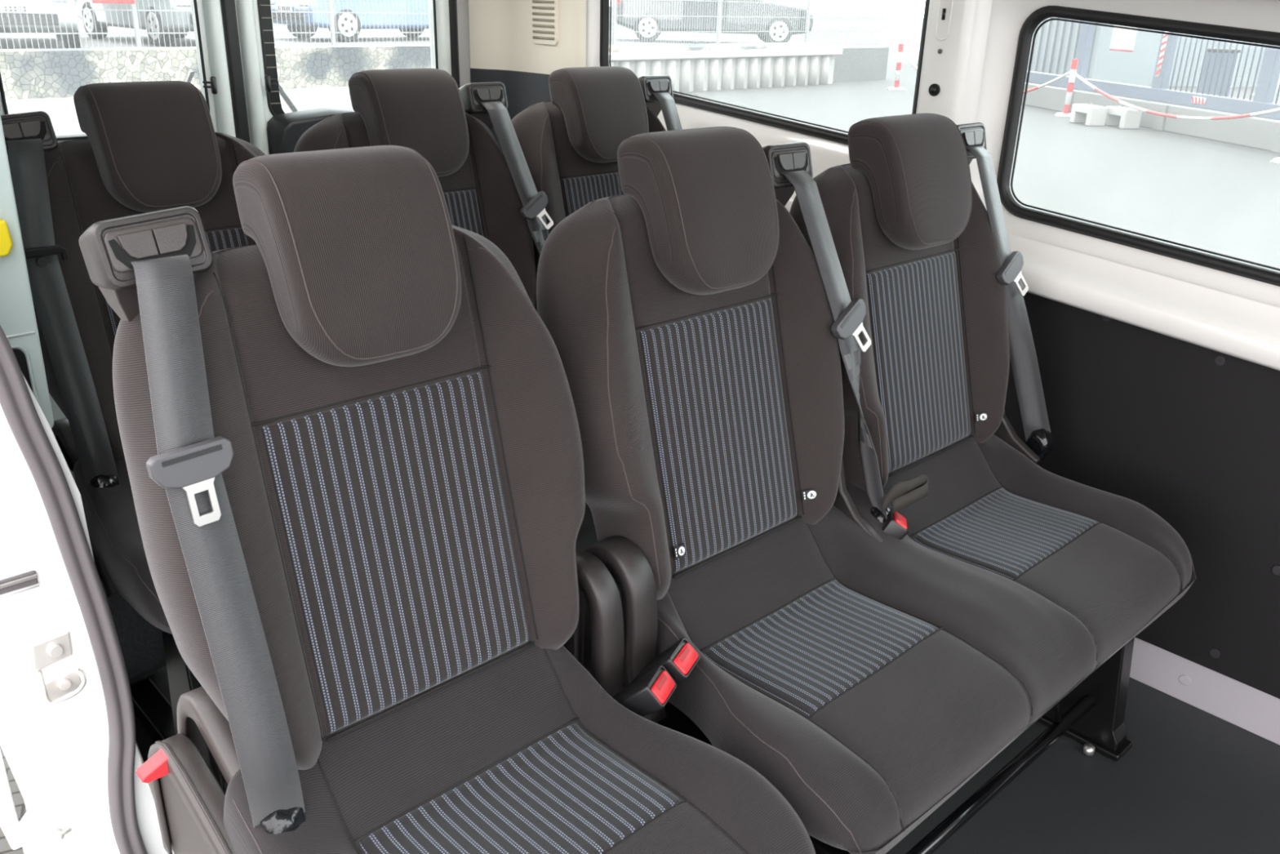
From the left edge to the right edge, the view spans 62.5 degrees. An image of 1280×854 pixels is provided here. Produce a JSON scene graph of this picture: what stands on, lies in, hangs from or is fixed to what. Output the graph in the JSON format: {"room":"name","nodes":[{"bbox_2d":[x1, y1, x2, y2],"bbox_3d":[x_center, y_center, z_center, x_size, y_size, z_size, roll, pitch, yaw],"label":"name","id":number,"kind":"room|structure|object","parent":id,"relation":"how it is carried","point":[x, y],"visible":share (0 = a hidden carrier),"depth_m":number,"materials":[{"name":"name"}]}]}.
{"room":"vehicle interior","nodes":[
{"label":"vehicle interior","id":0,"kind":"room"},
{"bbox_2d":[0,748,22,849],"bbox_3d":[-1.262,-0.040,1.669,0.015,1.760,1.340,-18,30,-40],"label":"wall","id":1,"kind":"structure","parent":0,"point":[9,821],"depth_m":1.36,"materials":[{"name":"white metal"}]},
{"bbox_2d":[10,345,39,405],"bbox_3d":[-0.799,-0.050,1.343,0.054,0.110,0.005,-18,30,-40],"label":"handle","id":2,"kind":"object","parent":1,"relation":"attached to","point":[20,355],"visible":0.32,"depth_m":1.34,"materials":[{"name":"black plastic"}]},
{"bbox_2d":[0,114,53,428],"bbox_3d":[-0.826,-0.349,1.212,0.175,0.798,0.036,-18,30,-40],"label":"trim","id":3,"kind":"structure","parent":1,"relation":"attached to","point":[18,322],"depth_m":1.32,"materials":[{"name":"grey plastic"}]},
{"bbox_2d":[0,218,13,257],"bbox_3d":[-0.780,-0.228,1.274,0.036,0.044,0.018,-18,30,-40],"label":"cover","id":4,"kind":"object","parent":3,"relation":"attached to","point":[6,241],"visible":1,"depth_m":1.27,"materials":[{"name":"yellow plastic"}]},
{"bbox_2d":[100,580,166,683],"bbox_3d":[-1.098,0.233,1.987,0.231,0.386,0.647,-18,30,-40],"label":"trim","id":5,"kind":"structure","parent":1,"relation":"attached to","point":[141,642],"depth_m":1.81,"materials":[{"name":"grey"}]},
{"bbox_2d":[0,373,174,853],"bbox_3d":[-0.715,0.136,1.303,0.233,1.740,0.012,-18,30,-40],"label":"door","id":6,"kind":"structure","parent":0,"point":[56,755],"depth_m":1.34,"materials":[{"name":"white paint"}]},
{"bbox_2d":[0,570,39,598],"bbox_3d":[-0.762,0.193,1.263,0.075,0.020,0.008,-18,30,-40],"label":"rail","id":7,"kind":"object","parent":6,"relation":"attached to","point":[28,580],"visible":1,"depth_m":1.27,"materials":[{"name":"grey metal"}]},
{"bbox_2d":[31,631,86,703],"bbox_3d":[-0.732,0.309,1.332,0.053,0.090,0.029,-18,30,-40],"label":"bracket","id":8,"kind":"object","parent":6,"relation":"attached to","point":[48,651],"visible":1,"depth_m":1.33,"materials":[{"name":"silver metal"}]},
{"bbox_2d":[47,826,71,844],"bbox_3d":[-0.772,0.540,1.402,0.030,0.012,0.016,-18,30,-40],"label":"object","id":9,"kind":"object","parent":6,"relation":"attached to","point":[60,834],"visible":1,"depth_m":1.40,"materials":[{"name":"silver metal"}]},
{"bbox_2d":[0,324,147,853],"bbox_3d":[-0.732,0.069,1.232,0.187,1.522,0.022,-18,30,-40],"label":"trim","id":10,"kind":"structure","parent":6,"relation":"attached to","point":[17,405],"depth_m":1.32,"materials":[{"name":"grey rubber"}]},
{"bbox_2d":[135,740,153,794],"bbox_3d":[-0.716,0.431,1.467,0.063,0.470,0.054,-18,30,-40],"label":"trim","id":11,"kind":"structure","parent":6,"relation":"attached to","point":[135,740],"depth_m":1.47,"materials":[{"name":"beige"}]},
{"bbox_2d":[456,0,498,88],"bbox_3d":[-1.058,-0.469,2.679,1.785,1.760,0.020,-18,30,-40],"label":"wall","id":12,"kind":"structure","parent":0,"point":[463,19],"depth_m":2.97,"materials":[{"name":"white paint"}]},
{"bbox_2d":[0,0,235,420],"bbox_3d":[-1.247,-0.533,2.387,0.706,1.390,0.064,-18,30,-40],"label":"door","id":13,"kind":"structure","parent":12,"relation":"in","point":[210,15],"depth_m":2.48,"materials":[{"name":"white paint"}]},
{"bbox_2d":[0,0,209,140],"bbox_3d":[-1.188,-0.881,2.314,0.436,0.474,0.032,-18,30,-40],"label":"window","id":14,"kind":"structure","parent":13,"relation":"attached to","point":[4,103],"depth_m":2.43,"materials":[{"name":"black rubber"}]},
{"bbox_2d":[186,71,195,83],"bbox_3d":[-1.085,-0.797,2.523,0.063,0.101,0.028,-18,30,-40],"label":"rear wiper","id":15,"kind":"object","parent":14,"relation":"attached to","point":[191,73],"visible":0.15,"depth_m":2.53,"materials":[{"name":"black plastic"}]},
{"bbox_2d":[220,0,250,143],"bbox_3d":[-0.985,-0.622,2.633,0.030,1.400,0.050,-18,30,-40],"label":"trim","id":16,"kind":"structure","parent":12,"relation":"attached to","point":[230,29],"depth_m":2.52,"materials":[{"name":"plastic"}]},
{"bbox_2d":[235,0,451,155],"bbox_3d":[-0.746,-0.700,2.827,0.600,1.390,0.064,-18,30,-40],"label":"door","id":17,"kind":"structure","parent":12,"relation":"in","point":[256,85],"depth_m":2.57,"materials":[{"name":"white paint"}]},
{"bbox_2d":[278,83,297,111],"bbox_3d":[-0.902,-0.843,2.691,0.083,0.124,0.028,-18,30,-40],"label":"rear wiper","id":18,"kind":"object","parent":17,"relation":"attached to","point":[282,92],"visible":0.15,"depth_m":2.70,"materials":[{"name":"black plastic"}]},
{"bbox_2d":[266,107,354,154],"bbox_3d":[-0.800,-0.726,2.716,0.307,0.180,0.070,-18,30,-40],"label":"motor","id":19,"kind":"object","parent":17,"relation":"attached to","point":[284,131],"visible":0.28,"depth_m":2.62,"materials":[{"name":"black plastic"}]},
{"bbox_2d":[257,0,438,115],"bbox_3d":[-0.742,-1.032,2.706,0.498,0.468,0.032,-18,30,-40],"label":"window","id":20,"kind":"structure","parent":17,"relation":"attached to","point":[264,13],"depth_m":2.60,"materials":[{"name":"black rubber"}]},
{"bbox_2d":[448,0,459,88],"bbox_3d":[-0.526,-0.771,3.030,0.007,1.400,0.050,-18,30,-40],"label":"trim","id":21,"kind":"structure","parent":12,"relation":"attached to","point":[452,3],"depth_m":2.90,"materials":[{"name":"black rubber"}]},
{"bbox_2d":[134,502,1279,853],"bbox_3d":[0.205,0.629,1.655,1.680,0.030,3.720,-18,30,-40],"label":"floor","id":22,"kind":"structure","parent":0,"point":[1191,780],"depth_m":1.73,"materials":[{"name":"rubber"}]},
{"bbox_2d":[0,80,265,792],"bbox_3d":[-0.671,0.000,1.722,0.518,1.043,0.593,-18,30,-40],"label":"seat","id":23,"kind":"object","parent":22,"relation":"on","point":[149,146],"visible":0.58,"depth_m":1.62,"materials":[{"name":"fabric"}]},
{"bbox_2d":[72,457,172,633],"bbox_3d":[-0.611,0.124,1.703,0.490,0.208,0.424,-18,30,-40],"label":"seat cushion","id":24,"kind":"object","parent":23,"relation":"on","point":[103,484],"depth_m":1.59,"materials":[{"name":"fabric"}]},
{"bbox_2d":[78,145,815,853],"bbox_3d":[-0.167,0.282,1.058,0.518,1.043,0.593,-18,30,-40],"label":"seat","id":25,"kind":"object","parent":22,"relation":"on","point":[349,433],"visible":1,"depth_m":1.04,"materials":[{"name":"fabric"}]},
{"bbox_2d":[223,640,815,853],"bbox_3d":[-0.107,0.406,1.039,0.490,0.208,0.424,-18,30,-40],"label":"seat cushion","id":26,"kind":"object","parent":25,"relation":"on","point":[479,746],"depth_m":1.08,"materials":[{"name":"fabric"}]},
{"bbox_2d":[293,66,682,311],"bbox_3d":[-0.126,-0.193,2.195,1.014,1.034,0.594,-18,30,-40],"label":"seat","id":27,"kind":"object","parent":22,"relation":"on","point":[558,157],"visible":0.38,"depth_m":2.13,"materials":[{"name":"fabric"}]},
{"bbox_2d":[536,113,1195,853],"bbox_3d":[0.383,0.104,1.544,1.014,1.034,0.594,-18,30,-40],"label":"seat","id":28,"kind":"object","parent":22,"relation":"on","point":[814,500],"visible":0.99,"depth_m":1.43,"materials":[{"name":"fabric"}]},
{"bbox_2d":[655,434,1195,853],"bbox_3d":[0.430,0.228,1.511,0.962,0.208,0.424,-18,30,-40],"label":"seat cushion","id":29,"kind":"object","parent":28,"relation":"on","point":[868,646],"depth_m":1.40,"materials":[{"name":"fabric"}]},
{"bbox_3d":[0.850,-0.001,2.069,0.012,2.161,3.760,-18,30,-40],"label":"wall","id":30,"kind":"structure","parent":0,"visible":0},
{"bbox_2d":[470,68,551,151],"bbox_3d":[-0.321,-0.516,3.049,0.398,0.965,0.032,17,27,33],"label":"trim","id":31,"kind":"structure","parent":30,"relation":"attached to","point":[524,90],"depth_m":2.92,"materials":[{"name":"grey plastic"}]},
{"bbox_2d":[468,0,586,74],"bbox_3d":[-0.301,-1.178,2.779,0.398,0.465,0.032,17,27,33],"label":"trim","id":32,"kind":"structure","parent":30,"relation":"attached to","point":[500,35],"depth_m":2.86,"materials":[{"name":"beige plastic"}]},
{"bbox_2d":[531,0,559,44],"bbox_3d":[-0.249,-1.115,2.754,0.014,0.220,0.106,-18,30,-40],"label":"air vent","id":33,"kind":"object","parent":30,"relation":"attached to","point":[544,13],"visible":1,"depth_m":2.77,"materials":[{"name":"beige plastic"}]},
{"bbox_2d":[586,0,849,170],"bbox_3d":[0.223,-0.901,2.393,0.048,0.570,1.033,-18,30,-40],"label":"trim","id":34,"kind":"structure","parent":30,"relation":"attached to","point":[825,154],"depth_m":2.49,"materials":[{"name":"white paint"}]},
{"bbox_2d":[664,127,824,178],"bbox_3d":[0.948,-0.479,1.690,0.001,0.867,3.400,-18,30,-40],"label":"trim","id":35,"kind":"structure","parent":30,"relation":"attached to","point":[816,171],"depth_m":2.30,"materials":[{"name":"white paint"}]},
{"bbox_2d":[599,0,929,144],"bbox_3d":[0.239,-0.917,2.405,0.025,0.479,0.982,-18,30,-40],"label":"window","id":36,"kind":"structure","parent":30,"relation":"in","point":[605,46],"depth_m":2.44,"materials":[{"name":"black rubber"}]},
{"bbox_2d":[915,0,992,124],"bbox_3d":[0.582,-0.705,1.984,0.047,0.690,0.120,-18,30,-40],"label":"trim","id":37,"kind":"structure","parent":30,"relation":"attached to","point":[957,31],"depth_m":1.97,"materials":[{"name":"white paint"}]},
{"bbox_2d":[784,191,1279,370],"bbox_3d":[0.945,-0.179,1.759,0.062,0.351,3.320,-18,30,-40],"label":"trim","id":38,"kind":"structure","parent":30,"relation":"attached to","point":[1242,328],"depth_m":1.81,"materials":[{"name":"white paint"}]},
{"bbox_2d":[968,0,1279,307],"bbox_3d":[1.137,-0.354,1.560,0.048,0.568,1.432,-18,30,-40],"label":"trim","id":39,"kind":"structure","parent":30,"relation":"attached to","point":[1007,17],"depth_m":1.89,"materials":[{"name":"white paint"}]},
{"bbox_2d":[996,5,1279,286],"bbox_3d":[1.150,-0.359,1.580,0.025,0.475,1.317,-18,30,-40],"label":"window","id":40,"kind":"structure","parent":30,"relation":"in","point":[1028,27],"depth_m":1.87,"materials":[{"name":"black rubber"}]},
{"bbox_2d":[1004,292,1279,698],"bbox_3d":[0.821,-0.004,1.980,0.012,0.751,3.680,-18,30,-40],"label":"side wall panel","id":41,"kind":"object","parent":30,"relation":"attached to","point":[1188,433],"depth_m":1.86,"materials":[{"name":"black plastic"}]},
{"bbox_2d":[1129,636,1279,744],"bbox_3d":[0.845,0.393,2.118,0.020,0.094,3.600,-18,30,-40],"label":"trim","id":42,"kind":"structure","parent":30,"relation":"attached to","point":[1254,710],"depth_m":1.92,"materials":[{"name":"grey"}]},
{"label":"outside","id":43,"kind":"structure","parent":0,"visible":0},
{"bbox_2d":[56,7,1279,853],"bbox_3d":[-12.627,-20.608,54.147,180.000,0.001,160.000,-18,30,-40],"label":"ground","id":44,"kind":"structure","parent":43,"point":[1218,197],"depth_m":13.20,"materials":[{"name":"concrete"}]},
{"bbox_2d":[5,86,352,136],"bbox_3d":[-7.936,-3.567,12.348,14.000,0.420,0.400,-18,30,-40],"label":"wall","id":45,"kind":"structure","parent":44,"relation":"on","point":[62,113],"depth_m":13.02,"materials":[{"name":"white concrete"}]},
{"bbox_2d":[0,44,431,100],"bbox_3d":[-8.160,-4.121,12.550,13.000,0.660,0.500,-18,30,-40],"label":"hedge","id":46,"kind":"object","parent":45,"relation":"on","point":[59,73],"depth_m":13.81,"materials":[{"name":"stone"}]},
{"bbox_2d":[608,48,842,93],"bbox_3d":[0.266,-6.924,20.637,11.400,0.760,0.550,-18,30,-40],"label":"wall","id":47,"kind":"structure","parent":44,"relation":"on","point":[700,71],"depth_m":21.92,"materials":[{"name":"white concrete"}]},
{"bbox_2d":[887,44,905,90],"bbox_3d":[5.653,-7.863,23.054,0.400,0.950,0.400,-18,30,-40],"label":"bollard","id":48,"kind":"object","parent":44,"relation":"on","point":[895,87],"visible":1,"depth_m":23.04,"materials":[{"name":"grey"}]},
{"bbox_2d":[1053,58,1078,117],"bbox_3d":[7.536,-5.934,18.476,0.400,0.950,0.400,-18,30,-40],"label":"bollard","id":49,"kind":"object","parent":44,"relation":"on","point":[1066,113],"visible":0.98,"depth_m":18.46,"materials":[{"name":"multicoloured"}]},
{"bbox_2d":[902,54,1070,93],"bbox_3d":[6.610,-6.833,20.780,0.052,0.663,5.121,-7,24,-20],"label":"chain","id":50,"kind":"object","parent":49,"relation":"hanging from","point":[906,58],"visible":0.38,"depth_m":19.15,"materials":[{"name":"red plastic"}]},
{"bbox_2d":[1073,72,1279,119],"bbox_3d":[7.940,-4.929,15.946,0.052,0.454,5.377,-2,23,-9],"label":"chain","id":51,"kind":"object","parent":49,"relation":"hanging from","point":[1275,110],"visible":1,"depth_m":15.76,"materials":[{"name":"plastic"}]},
{"bbox_2d":[1069,102,1107,126],"bbox_3d":[7.380,-5.153,17.355,0.300,0.346,0.560,-3,23,-12],"label":"concrete block","id":52,"kind":"object","parent":44,"relation":"on","point":[1091,115],"visible":1,"depth_m":17.17,"materials":[{"name":"grey paint"}]},
{"bbox_2d":[1104,105,1142,128],"bbox_3d":[7.817,-5.038,17.105,0.300,0.346,0.560,-3,23,-12],"label":"concrete block","id":53,"kind":"object","parent":44,"relation":"on","point":[1125,117],"visible":0.93,"depth_m":16.91,"materials":[{"name":"grey paint"}]},
{"bbox_2d":[1026,17,1266,87],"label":"doors","id":54,"kind":"structure","parent":44,"relation":"on","point":[1055,45],"depth_m":26.47,"materials":[{"name":"grey metal"}]},
{"bbox_2d":[1022,82,1279,153],"bbox_3d":[8.152,-5.421,17.992,0.340,0.400,14.000,-3,23,-12],"label":"footing","id":55,"kind":"object","parent":44,"relation":"on","point":[1256,132],"visible":0.48,"depth_m":16.29,"materials":[{"name":"concrete"}]},
{"bbox_2d":[1025,21,1279,119],"bbox_3d":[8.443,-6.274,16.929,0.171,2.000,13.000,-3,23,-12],"label":"building","id":56,"kind":"structure","parent":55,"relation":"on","point":[1269,72],"depth_m":16.52,"materials":[{"name":"grey paint"}]},
{"bbox_2d":[1109,25,1137,52],"bbox_3d":[8.178,-6.589,17.844,0.022,0.445,0.620,-3,23,-12],"label":"sign","id":57,"kind":"object","parent":56,"relation":"attached to","point":[1122,40],"visible":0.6,"depth_m":17.84,"materials":[{"name":"white"}]},
{"bbox_2d":[1198,47,1241,97],"bbox_3d":[12.316,-7.499,22.483,0.660,1.060,0.680,13,25,27],"label":"grille","id":58,"kind":"object","parent":44,"relation":"on","point":[1209,49],"visible":0.56,"depth_m":22.23,"materials":[{"name":"grey metal"}]},
{"bbox_2d":[1270,157,1279,164],"bbox_3d":[8.371,-3.849,13.445,0.400,0.950,0.400,-18,30,-40],"label":"bollard","id":59,"kind":"object","parent":44,"relation":"on","point":[1277,160],"visible":1,"depth_m":13.60,"materials":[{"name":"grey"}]},
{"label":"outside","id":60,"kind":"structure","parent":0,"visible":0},
{"bbox_2d":[0,746,26,853],"bbox_3d":[-3.050,0.943,2.259,3.020,0.040,7.020,-18,30,-40],"label":"paving","id":61,"kind":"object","parent":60,"point":[5,847],"depth_m":2.46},
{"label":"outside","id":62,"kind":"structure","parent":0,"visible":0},
{"bbox_2d":[0,17,888,82],"bbox_3d":[-39.130,-17.354,43.370,39.600,0.750,90.000,-18,30,-40],"label":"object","id":63,"kind":"structure","parent":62,"point":[858,63],"depth_m":24.43,"materials":[{"name":"concrete"}]},
{"bbox_2d":[0,0,80,48],"bbox_3d":[-10.361,-7.297,17.202,1.796,2.003,4.636,-11,25,-27],"label":"van","id":64,"kind":"object","parent":63,"relation":"on","point":[9,5],"visible":0.73,"depth_m":15.76,"materials":[{"name":"grey paint"}]},
{"bbox_2d":[0,13,58,25],"bbox_3d":[-9.258,-6.016,15.570,1.200,0.160,0.040,-11,25,-27],"label":"grille","id":65,"kind":"object","parent":64,"relation":"attached to","point":[11,18],"depth_m":15.65,"materials":[{"name":"white metal"}]},
{"bbox_2d":[0,0,134,48],"bbox_3d":[-8.165,-5.621,13.651,2.990,1.700,0.064,-18,30,-40],"label":"bay","id":66,"kind":"object","parent":63,"relation":"on","point":[6,8],"visible":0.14,"depth_m":14.16,"materials":[{"name":"grey metal"}]},
{"bbox_2d":[92,0,135,4],"bbox_3d":[-7.179,-5.915,14.346,0.550,0.300,0.065,-18,30,-40],"label":"sign","id":67,"kind":"object","parent":66,"relation":"attached to","point":[110,2],"visible":1,"depth_m":14.38,"materials":[{"name":"red"}]},
{"bbox_2d":[71,0,194,46],"bbox_3d":[-8.673,-7.814,19.306,4.336,1.455,1.808,21,29,38],"label":"car","id":68,"kind":"object","parent":63,"relation":"on","point":[82,2],"visible":0.5,"depth_m":18.14,"materials":[{"name":"silver metal"}]},
{"bbox_2d":[190,13,193,24],"bbox_3d":[-7.112,-6.983,18.078,0.040,0.160,1.200,21,29,38],"label":"grille","id":69,"kind":"object","parent":68,"relation":"attached to","point":[191,17],"depth_m":17.67,"materials":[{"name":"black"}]},
{"bbox_2d":[130,0,331,47],"bbox_3d":[-5.980,-6.346,15.574,2.990,1.700,0.064,-18,30,-40],"label":"bay","id":70,"kind":"object","parent":63,"relation":"on","point":[133,6],"visible":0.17,"depth_m":15.14,"materials":[{"name":"grey metal"}]},
{"bbox_2d":[271,0,429,42],"bbox_3d":[-5.575,-9.002,22.422,1.807,1.455,4.436,20,29,38],"label":"car","id":71,"kind":"object","parent":63,"relation":"on","point":[371,25],"visible":0.54,"depth_m":21.24,"materials":[{"name":"blue paint"}]},
{"bbox_2d":[271,10,303,21],"bbox_3d":[-7.039,-8.177,20.998,1.200,0.160,0.040,20,29,38],"label":"grille","id":72,"kind":"object","parent":71,"relation":"attached to","point":[278,14],"depth_m":20.94,"materials":[{"name":"white metal"}]},
{"bbox_2d":[327,0,430,45],"bbox_3d":[-3.795,-7.072,17.497,2.990,1.700,0.064,-18,30,-40],"label":"bay","id":73,"kind":"object","parent":63,"relation":"on","point":[331,10],"visible":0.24,"depth_m":17.11,"materials":[{"name":"grey metal"}]},
{"bbox_2d":[608,0,613,44],"bbox_3d":[-1.610,-7.798,19.420,2.990,1.700,0.064,-18,30,-40],"label":"bay","id":74,"kind":"object","parent":63,"relation":"on","point":[611,0],"visible":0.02,"depth_m":20.37,"materials":[{"name":"grey"}]},
{"bbox_2d":[611,0,719,44],"bbox_3d":[0.575,-8.523,21.344,2.990,1.700,0.064,-18,30,-40],"label":"fence","id":75,"kind":"object","parent":63,"relation":"on","point":[614,2],"visible":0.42,"depth_m":21.32,"materials":[{"name":"grey metal"}]},
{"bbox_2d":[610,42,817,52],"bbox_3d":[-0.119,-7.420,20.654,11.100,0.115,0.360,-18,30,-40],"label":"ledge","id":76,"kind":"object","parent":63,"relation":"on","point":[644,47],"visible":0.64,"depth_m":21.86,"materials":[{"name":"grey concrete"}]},
{"bbox_2d":[616,0,813,42],"bbox_3d":[1.754,-10.081,25.564,4.736,1.455,1.805,1,22,-2],"label":"car","id":77,"kind":"object","parent":63,"relation":"on","point":[701,10],"visible":0.63,"depth_m":24.81,"materials":[{"name":"black paint"}]},
{"bbox_2d":[715,0,808,43],"bbox_3d":[2.760,-9.249,23.267,2.990,1.700,0.064,-18,30,-40],"label":"fence","id":78,"kind":"object","parent":63,"relation":"on","point":[719,9],"visible":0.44,"depth_m":23.18,"materials":[{"name":"grey metal"}]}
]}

